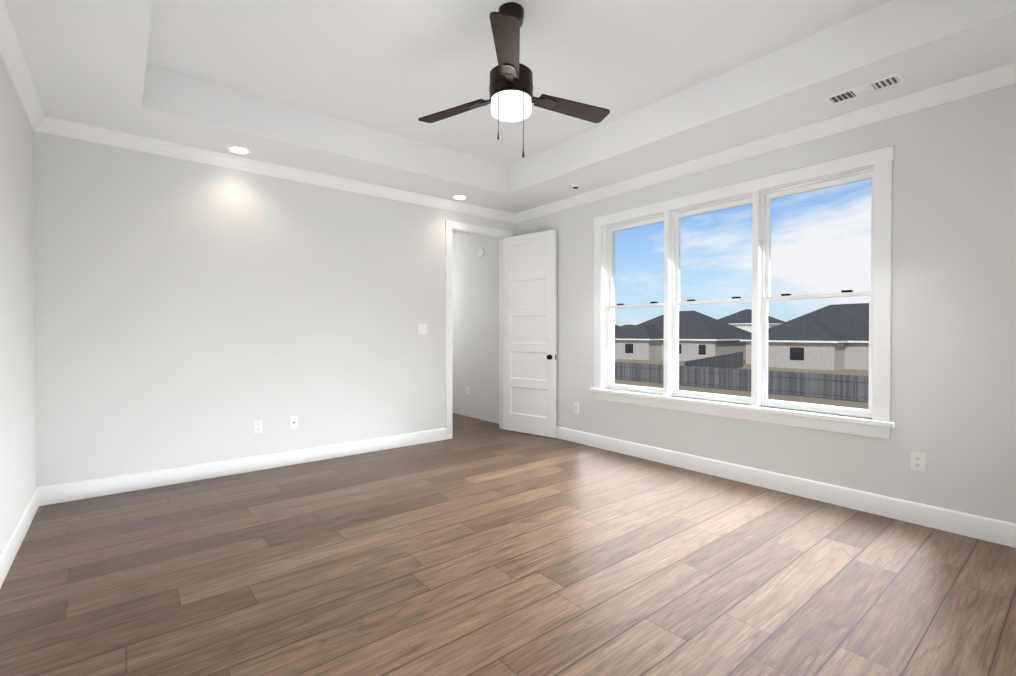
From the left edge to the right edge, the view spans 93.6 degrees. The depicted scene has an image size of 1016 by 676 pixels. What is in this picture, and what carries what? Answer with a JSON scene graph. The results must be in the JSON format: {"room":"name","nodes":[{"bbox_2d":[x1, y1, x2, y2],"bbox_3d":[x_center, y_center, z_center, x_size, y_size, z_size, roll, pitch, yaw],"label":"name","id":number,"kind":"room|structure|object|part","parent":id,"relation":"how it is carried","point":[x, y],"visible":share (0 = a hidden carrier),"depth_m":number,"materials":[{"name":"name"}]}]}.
{"room":"empty bedroom","nodes":[
{"label":"empty bedroom","id":0,"kind":"room"},
{"bbox_2d":[0,56,35,551],"bbox_3d":[-1.722,-0.371,1.278,0.120,3.160,5.500,0,1,-39],"label":"wall","id":1,"kind":"structure","parent":0,"point":[17,413],"depth_m":2.76,"materials":[{"name":"paint"}]},
{"bbox_2d":[0,486,43,587],"bbox_3d":[-1.669,1.141,1.335,0.015,0.134,5.260,0,1,-39],"label":"baseboard","id":2,"kind":"structure","parent":1,"relation":"attached to","point":[12,545],"depth_m":2.72,"materials":[{"name":"paint"}]},
{"bbox_2d":[0,0,47,133],"bbox_3d":[-1.650,-1.483,1.326,0.065,0.098,5.260,0,1,-39],"label":"crown molding","id":3,"kind":"structure","parent":1,"relation":"attached to","point":[12,57],"depth_m":2.68,"materials":[{"name":"paint"}]},
{"bbox_2d":[33,131,515,486],"bbox_3d":[-1.653,-0.405,4.800,4.430,3.160,0.120,0,1,-39],"label":"wall","id":4,"kind":"structure","parent":0,"point":[187,312],"depth_m":4.05,"materials":[{"name":"paint"}]},
{"bbox_2d":[44,428,445,504],"bbox_3d":[-2.010,1.111,4.436,3.339,0.134,0.015,0,1,-39],"label":"baseboard","id":5,"kind":"structure","parent":4,"relation":"attached to","point":[71,491],"depth_m":4.07,"materials":[{"name":"paint"}]},
{"bbox_2d":[254,419,262,432],"bbox_3d":[-2.229,0.790,4.260,0.072,0.116,0.008,0,1,-39],"label":"electrical outlet","id":6,"kind":"object","parent":4,"relation":"attached to","point":[258,426],"visible":1,"depth_m":4.26,"materials":[{"name":"white plastic"}]},
{"bbox_2d":[48,117,515,222],"bbox_3d":[-1.590,-1.515,4.720,4.260,0.098,0.065,0,1,-39],"label":"crown molding","id":7,"kind":"structure","parent":4,"relation":"attached to","point":[58,127],"depth_m":4.17,"materials":[{"name":"paint"}]},
{"bbox_2d":[290,416,297,428],"bbox_3d":[-1.995,0.788,4.448,0.072,0.116,0.013,0,1,-39],"label":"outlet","id":8,"kind":"object","parent":4,"relation":"attached to","point":[293,422],"visible":1,"depth_m":4.45,"materials":[{"name":"white plastic"}]},
{"bbox_2d":[418,324,426,333],"bbox_3d":[-0.948,-0.100,5.292,0.118,0.116,0.010,0,1,-39],"label":"light switch","id":9,"kind":"object","parent":4,"relation":"attached to","point":[422,328],"visible":1,"depth_m":5.29,"materials":[{"name":"white plastic"}]},
{"bbox_2d":[445,220,511,439],"bbox_3d":[-0.379,-0.095,5.839,0.976,2.520,0.158,0,1,-39],"label":"door frame","id":10,"kind":"structure","parent":4,"relation":"attached to","point":[449,225],"depth_m":5.54,"materials":[{"name":"paint"}]},
{"bbox_2d":[0,413,1015,675],"bbox_3d":[-0.889,1.243,3.955,4.770,0.120,8.580,0,1,-39],"label":"floor","id":11,"kind":"structure","parent":0,"point":[476,547],"depth_m":2.39,"materials":[{"name":"brown wood"}]},
{"bbox_2d":[4,0,1015,213],"bbox_3d":[0.044,-1.695,2.700,4.430,0.300,5.260,0,1,-39],"label":"ceiling","id":12,"kind":"structure","parent":0,"point":[85,61],"depth_m":3.31,"materials":[{"name":"paint"}]},
{"bbox_2d":[226,145,251,153],"bbox_3d":[-2.220,-1.552,3.941,0.184,0.010,0.184,0,1,-39],"label":"recessed light","id":13,"kind":"object","parent":12,"relation":"in","point":[238,149],"visible":1,"depth_m":3.92,"materials":[{"name":"paint"}]},
{"bbox_2d":[452,195,467,199],"bbox_3d":[-0.536,-1.565,5.310,0.184,0.010,0.184,0,1,-39],"label":"recessed light","id":14,"kind":"object","parent":12,"relation":"in","point":[460,197],"visible":0.92,"depth_m":5.30,"materials":[{"name":"paint"}]},
{"bbox_2d":[570,184,580,188],"bbox_3d":[0.693,-1.552,4.891,0.116,0.028,0.116,0,1,-39],"label":"smoke detector","id":15,"kind":"object","parent":12,"relation":"attached to","point":[575,186],"visible":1,"depth_m":4.86,"materials":[{"name":"white plastic"}]},
{"bbox_2d":[825,73,904,104],"bbox_3d":[2.215,-1.544,2.971,0.140,0.010,0.380,0,1,-39],"label":"ceiling vent","id":16,"kind":"object","parent":12,"relation":"in","point":[873,86],"visible":1,"depth_m":2.96,"materials":[{"name":"white plastic"}]},
{"bbox_2d":[146,0,891,165],"bbox_3d":[0.082,-1.905,2.729,4.770,0.120,5.500,0,1,-39],"label":"ceiling","id":17,"kind":"structure","parent":0,"point":[398,67],"depth_m":3.08,"materials":[{"name":"paint"}]},
{"bbox_2d":[418,2,609,156],"bbox_3d":[0.049,-1.417,2.796,1.142,0.858,1.173,0,1,-39],"label":"ceiling fan","id":18,"kind":"object","parent":17,"relation":"hanging from","point":[512,98],"visible":1,"depth_m":2.62,"materials":[{"name":"brown metal"}]},
{"bbox_3d":[0.018,-1.555,2.693,0.249,0.580,0.249,0,1,-39],"label":"motor","id":19,"kind":"part","parent":18,"relation":"part of","materials":[{"name":"brown metal"}]},
{"bbox_2d":[452,84,1015,523],"bbox_3d":[0.877,-0.411,5.374,0.220,3.160,8.580,0,1,-39],"label":"wall","id":20,"kind":"structure","parent":0,"point":[953,362],"depth_m":3.09,"materials":[{"name":"paint"}]},
{"bbox_2d":[478,248,483,256],"bbox_3d":[-0.381,-1.203,6.715,0.030,0.120,0.120,0,1,-39],"label":"smoke detector","id":21,"kind":"object","parent":20,"relation":"attached to","point":[480,252],"visible":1,"depth_m":6.70,"materials":[{"name":"white plastic"}]},
{"bbox_2d":[503,230,556,437],"bbox_3d":[0.252,-0.050,5.778,0.780,2.411,0.035,0,1,39],"label":"door","id":22,"kind":"structure","parent":20,"relation":"in","point":[529,319],"depth_m":5.75,"materials":[{"name":"paint"}]},
{"bbox_2d":[574,402,578,412],"bbox_3d":[0.761,0.780,5.343,0.013,0.116,0.072,0,1,-39],"label":"electrical outlet","id":23,"kind":"object","parent":20,"relation":"attached to","point":[576,407],"visible":1,"depth_m":5.34,"materials":[{"name":"white plastic"}]},
{"bbox_2d":[590,146,894,439],"bbox_3d":[1.776,-0.306,4.173,0.200,1.937,2.590,0,1,-39],"label":"window","id":24,"kind":"structure","parent":20,"relation":"in","point":[880,424],"depth_m":3.83,"materials":[{"name":"paint"}]},
{"bbox_3d":[1.815,-0.313,4.204,0.100,1.718,2.336,0,1,-39],"label":"window sashes","id":25,"kind":"part","parent":24,"relation":"part of","materials":[{"name":"clear glass"}]},
{"bbox_2d":[516,62,1015,222],"bbox_3d":[1.737,-1.509,4.078,0.065,0.098,5.260,0,1,-39],"label":"crown molding","id":26,"kind":"structure","parent":20,"relation":"attached to","point":[999,77],"depth_m":3.48,"materials":[{"name":"paint"}]},
{"bbox_2d":[556,426,1015,547],"bbox_3d":[1.755,1.114,4.117,0.020,0.134,5.260,0,1,-39],"label":"baseboard","id":27,"kind":"structure","parent":20,"relation":"attached to","point":[981,528],"depth_m":3.45,"materials":[{"name":"paint"}]},
{"bbox_2d":[910,451,924,471],"bbox_3d":[2.623,0.792,3.055,0.008,0.116,0.072,0,1,-39],"label":"electrical outlet","id":28,"kind":"object","parent":20,"relation":"attached to","point":[917,461],"visible":1,"depth_m":3.05,"materials":[{"name":"white plastic"}]},
{"label":"outside","id":29,"kind":"structure","parent":0,"visible":0},
{"bbox_2d":[615,359,868,408],"bbox_3d":[203.275,1.887,228.924,594.850,0.500,700.000,0,1,-39],"label":"ground","id":30,"kind":"structure","parent":29,"point":[819,400],"depth_m":33.10,"materials":[{"name":"brown soil"}]},
{"bbox_2d":[615,311,751,360],"bbox_3d":[26.120,-0.560,73.988,18.200,7.350,19.000,0,1,-39],"label":"house","id":31,"kind":"structure","parent":30,"relation":"on","point":[701,335],"depth_m":68.81,"materials":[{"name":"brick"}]},
{"bbox_2d":[615,321,784,329],"bbox_3d":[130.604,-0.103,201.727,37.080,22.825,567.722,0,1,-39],"label":"tree","id":32,"kind":"object","parent":30,"relation":"on","point":[623,327],"depth_m":261.88,"materials":[{"name":"green plant"}]},
{"bbox_2d":[684,351,742,368],"bbox_3d":[20.027,2.509,45.019,0.110,1.765,24.090,0,1,35],"label":"fence","id":33,"kind":"object","parent":30,"relation":"on","point":[733,360],"depth_m":45.23,"materials":[{"name":"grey wood"}]},
{"bbox_2d":[615,362,868,401],"bbox_3d":[6.212,2.678,42.994,0.110,1.465,90.045,0,1,-39],"label":"fence","id":34,"kind":"object","parent":30,"relation":"on","point":[844,387],"depth_m":30.27,"materials":[{"name":"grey wood"}]},
{"bbox_2d":[718,309,783,332],"bbox_3d":[52.899,-1.760,105.402,12.000,9.150,13.000,0,1,-39],"label":"house","id":35,"kind":"structure","parent":30,"relation":"on","point":[742,319],"depth_m":102.12,"materials":[{"name":"white"}]},
{"bbox_2d":[740,303,868,369],"bbox_3d":[39.848,-0.384,55.508,18.200,7.350,20.000,0,1,-39],"label":"house","id":36,"kind":"structure","parent":30,"relation":"on","point":[833,337],"depth_m":52.32,"materials":[{"name":"brick"}]}
]}

